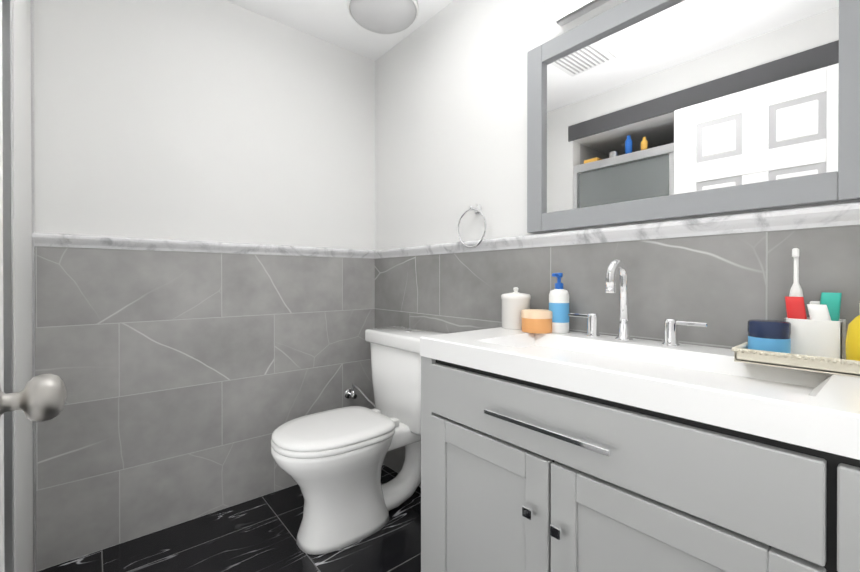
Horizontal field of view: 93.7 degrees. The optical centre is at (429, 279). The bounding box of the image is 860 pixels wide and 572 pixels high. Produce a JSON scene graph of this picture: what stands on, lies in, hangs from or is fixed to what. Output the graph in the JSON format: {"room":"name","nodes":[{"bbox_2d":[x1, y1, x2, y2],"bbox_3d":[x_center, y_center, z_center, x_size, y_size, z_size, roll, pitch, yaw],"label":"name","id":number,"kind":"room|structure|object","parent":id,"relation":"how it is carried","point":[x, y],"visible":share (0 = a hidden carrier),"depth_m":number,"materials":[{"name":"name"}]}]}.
{"room":"bathroom","nodes":[
{"label":"bathroom","id":0,"kind":"room"},
{"bbox_2d":[12,0,32,571],"bbox_3d":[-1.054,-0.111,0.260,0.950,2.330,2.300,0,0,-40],"label":"door frame","id":1,"kind":"structure","parent":0,"point":[22,281],"depth_m":1.24,"materials":[{"name":"white paint"}]},
{"bbox_2d":[0,0,65,571],"bbox_3d":[-0.404,0.025,0.342,0.122,2.033,0.770,0,0,-40],"label":"door","id":2,"kind":"structure","parent":1,"relation":"in","point":[40,398],"depth_m":0.56,"materials":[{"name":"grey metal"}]},
{"bbox_2d":[31,0,35,571],"bbox_3d":[-1.414,-0.116,1.436,0.006,2.330,0.014,0,0,-40],"label":"trim","id":3,"kind":"structure","parent":1,"relation":"attached to","point":[33,262],"depth_m":1.43,"materials":[{"name":"grey wood"}]},
{"bbox_2d":[34,0,374,249],"bbox_3d":[-1.233,-0.117,1.675,2.490,2.330,0.100,0,0,-40],"label":"wall","id":4,"kind":"structure","parent":0,"point":[213,120],"depth_m":1.78,"materials":[{"name":"white paint"}]},
{"bbox_2d":[32,232,371,257],"bbox_3d":[-0.877,-0.148,1.888,1.410,0.050,0.029,0,0,-40],"label":"trim","id":5,"kind":"structure","parent":4,"relation":"attached to","point":[40,239],"depth_m":1.73,"materials":[{"name":"stone"}]},
{"bbox_2d":[35,246,374,571],"bbox_3d":[-0.871,0.462,1.907,1.440,1.170,0.010,0,0,-40],"label":"wall tile","id":6,"kind":"structure","parent":4,"relation":"attached to","point":[192,381],"depth_m":1.72,"materials":[{"name":"grey tile"}]},
{"bbox_2d":[344,384,374,406],"bbox_3d":[-0.342,0.629,2.153,0.103,0.115,0.291,0,0,-40],"label":"supply valve","id":7,"kind":"object","parent":6,"relation":"attached to","point":[350,393],"visible":0.98,"depth_m":2.20,"materials":[{"name":"silver metal"}]},
{"bbox_2d":[37,464,420,571],"bbox_3d":[-0.463,1.102,0.759,2.490,0.100,2.500,0,0,-40],"label":"floor","id":8,"kind":"structure","parent":0,"point":[258,534],"depth_m":1.58,"materials":[{"name":"tile"}]},
{"bbox_2d":[2,0,13,571],"bbox_3d":[-0.779,0.115,0.569,0.127,1.875,1.314,0,0,-40],"label":"door","id":9,"kind":"structure","parent":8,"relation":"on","point":[8,281],"depth_m":1.09,"materials":[{"name":"white wood"}]},
{"bbox_2d":[271,326,445,554],"bbox_3d":[-0.303,0.645,1.751,0.742,0.805,0.460,0,0,-40],"label":"toilet","id":10,"kind":"object","parent":8,"relation":"on","point":[330,462],"visible":0.83,"depth_m":1.64,"materials":[{"name":"white ceramic"}]},
{"bbox_2d":[420,331,859,571],"bbox_3d":[0.543,0.633,0.925,0.504,0.837,1.260,0,0,-40],"label":"bathroom vanity","id":11,"kind":"object","parent":8,"relation":"on","point":[570,451],"depth_m":0.80,"materials":[{"name":"grey paint"}]},
{"bbox_2d":[420,327,515,338],"bbox_3d":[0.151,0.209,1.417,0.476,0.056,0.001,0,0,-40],"label":"countertop","id":12,"kind":"structure","parent":11,"relation":"on","point":[492,331],"depth_m":1.31,"materials":[{"name":"white stone"}]},
{"bbox_2d":[501,287,530,329],"bbox_3d":[0.315,0.101,1.480,0.108,0.150,0.108,0,0,-40],"label":"jar","id":13,"kind":"object","parent":11,"relation":"on","point":[515,303],"visible":0.96,"depth_m":1.44,"materials":[{"name":"white ceramic"}]},
{"bbox_2d":[480,339,787,402],"bbox_3d":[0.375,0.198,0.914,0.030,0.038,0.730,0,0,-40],"label":"sink","id":14,"kind":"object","parent":11,"relation":"on","point":[673,374],"depth_m":0.85,"materials":[{"name":"white ceramic"}]},
{"bbox_2d":[472,331,839,406],"bbox_3d":[0.474,0.198,0.998,0.290,0.038,0.730,0,0,-40],"label":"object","id":15,"kind":"structure","parent":11,"relation":"on","point":[812,388],"depth_m":0.98,"materials":[{"name":"white ceramic"}]},
{"bbox_2d":[521,309,551,333],"bbox_3d":[0.366,0.140,1.379,0.106,0.073,0.106,0,0,-40],"label":"jar","id":16,"kind":"object","parent":15,"relation":"on","point":[538,321],"visible":0.92,"depth_m":1.33,"materials":[{"name":"brown"}]},
{"bbox_2d":[549,273,568,332],"bbox_3d":[0.436,0.076,1.365,0.068,0.201,0.067,0,0,-40],"label":"pump bottle","id":17,"kind":"object","parent":15,"relation":"on","point":[559,301],"visible":0.96,"depth_m":1.34,"materials":[{"name":"white plastic"}]},
{"bbox_2d":[568,259,707,346],"bbox_3d":[0.555,0.059,1.155,0.122,0.238,0.392,0,0,-40],"label":"faucet","id":18,"kind":"object","parent":15,"relation":"on","point":[670,332],"visible":0.98,"depth_m":1.18,"materials":[{"name":"silver metal"}]},
{"bbox_2d":[732,342,859,377],"bbox_3d":[0.871,0.164,0.768,0.175,0.030,0.450,0,0,-40],"label":"tray","id":19,"kind":"object","parent":15,"relation":"on","point":[743,353],"visible":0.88,"depth_m":0.80,"materials":[{"name":"beige"}]},
{"bbox_2d":[748,319,790,352],"bbox_3d":[0.750,0.131,0.893,0.074,0.081,0.074,0,0,-40],"label":"jar","id":20,"kind":"object","parent":19,"relation":"on","point":[769,335],"visible":0.75,"depth_m":0.86,"materials":[{"name":"blue plastic"}]},
{"bbox_2d":[784,248,845,358],"bbox_3d":[0.832,0.051,0.874,0.068,0.243,0.092,0,0,-40],"label":"caddy","id":21,"kind":"object","parent":19,"relation":"on","point":[820,331],"visible":0.98,"depth_m":0.86,"materials":[{"name":"white plastic"}]},
{"bbox_2d":[845,303,859,360],"bbox_3d":[0.841,0.107,0.769,0.046,0.131,0.068,0,0,-40],"label":"bottle","id":22,"kind":"object","parent":19,"relation":"on","point":[852,346],"visible":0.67,"depth_m":0.78,"materials":[{"name":"yellow plastic"}]},
{"bbox_2d":[226,0,453,60],"bbox_3d":[-0.463,-1.328,0.749,2.490,0.100,2.500,0,0,-40],"label":"ceiling","id":23,"kind":"structure","parent":0,"point":[334,22],"depth_m":1.99,"materials":[{"name":"white paint"}]},
{"bbox_2d":[347,0,418,33],"bbox_3d":[-0.219,-1.245,1.891,0.330,0.075,0.330,0,0,-40],"label":"dome ceiling light","id":24,"kind":"object","parent":23,"relation":"attached to","point":[386,16],"visible":0.98,"depth_m":1.86,"materials":[{"name":"white glass"}]},
{"bbox_2d":[375,0,859,249],"bbox_3d":[0.486,-0.116,1.481,0.100,2.330,2.400,0,0,-40],"label":"wall","id":25,"kind":"structure","parent":0,"point":[450,113],"depth_m":1.83,"materials":[{"name":"white paint"}]},
{"bbox_2d":[457,204,486,247],"bbox_3d":[0.188,-0.232,1.720,0.050,0.193,0.170,0,0,-40],"label":"towel ring","id":26,"kind":"object","parent":25,"relation":"attached to","point":[476,209],"visible":1,"depth_m":1.72,"materials":[{"name":"silver metal"}]},
{"bbox_2d":[546,0,609,25],"bbox_3d":[0.631,-0.960,1.142,0.103,0.136,0.650,0,0,-40],"label":"vanity light","id":27,"kind":"object","parent":25,"relation":"attached to","point":[562,12],"visible":1,"depth_m":1.34,"materials":[{"name":"silver metal"}]},
{"bbox_2d":[372,201,859,258],"bbox_3d":[0.404,-0.146,1.478,0.029,0.050,2.300,0,0,-40],"label":"trim","id":28,"kind":"structure","parent":25,"relation":"attached to","point":[838,214],"depth_m":1.14,"materials":[{"name":"stone"}]},
{"bbox_2d":[375,225,859,487],"bbox_3d":[0.415,0.464,1.483,0.010,1.170,2.290,0,0,-40],"label":"wall tile","id":29,"kind":"structure","parent":25,"relation":"attached to","point":[726,287],"depth_m":1.20,"materials":[{"name":"grey tile"}]},
{"bbox_2d":[516,330,733,354],"bbox_3d":[0.738,0.210,1.086,0.001,0.056,1.260,0,0,-40],"label":"backsplash","id":30,"kind":"structure","parent":25,"relation":"attached to","point":[719,351],"depth_m":1.11,"materials":[{"name":"white stone"}]},
{"bbox_2d":[527,0,859,232],"bbox_3d":[0.655,-0.512,1.175,0.026,0.675,0.885,0,0,-40],"label":"mirror","id":31,"kind":"object","parent":25,"relation":"attached to","point":[644,110],"visible":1,"depth_m":1.10,"materials":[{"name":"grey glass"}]},
{"bbox_2d":[420,339,859,430],"bbox_3d":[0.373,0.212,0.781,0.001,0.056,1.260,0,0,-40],"label":"countertop","id":32,"kind":"structure","parent":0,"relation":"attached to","point":[797,410],"depth_m":0.70,"materials":[{"name":"white stone"}]}
]}

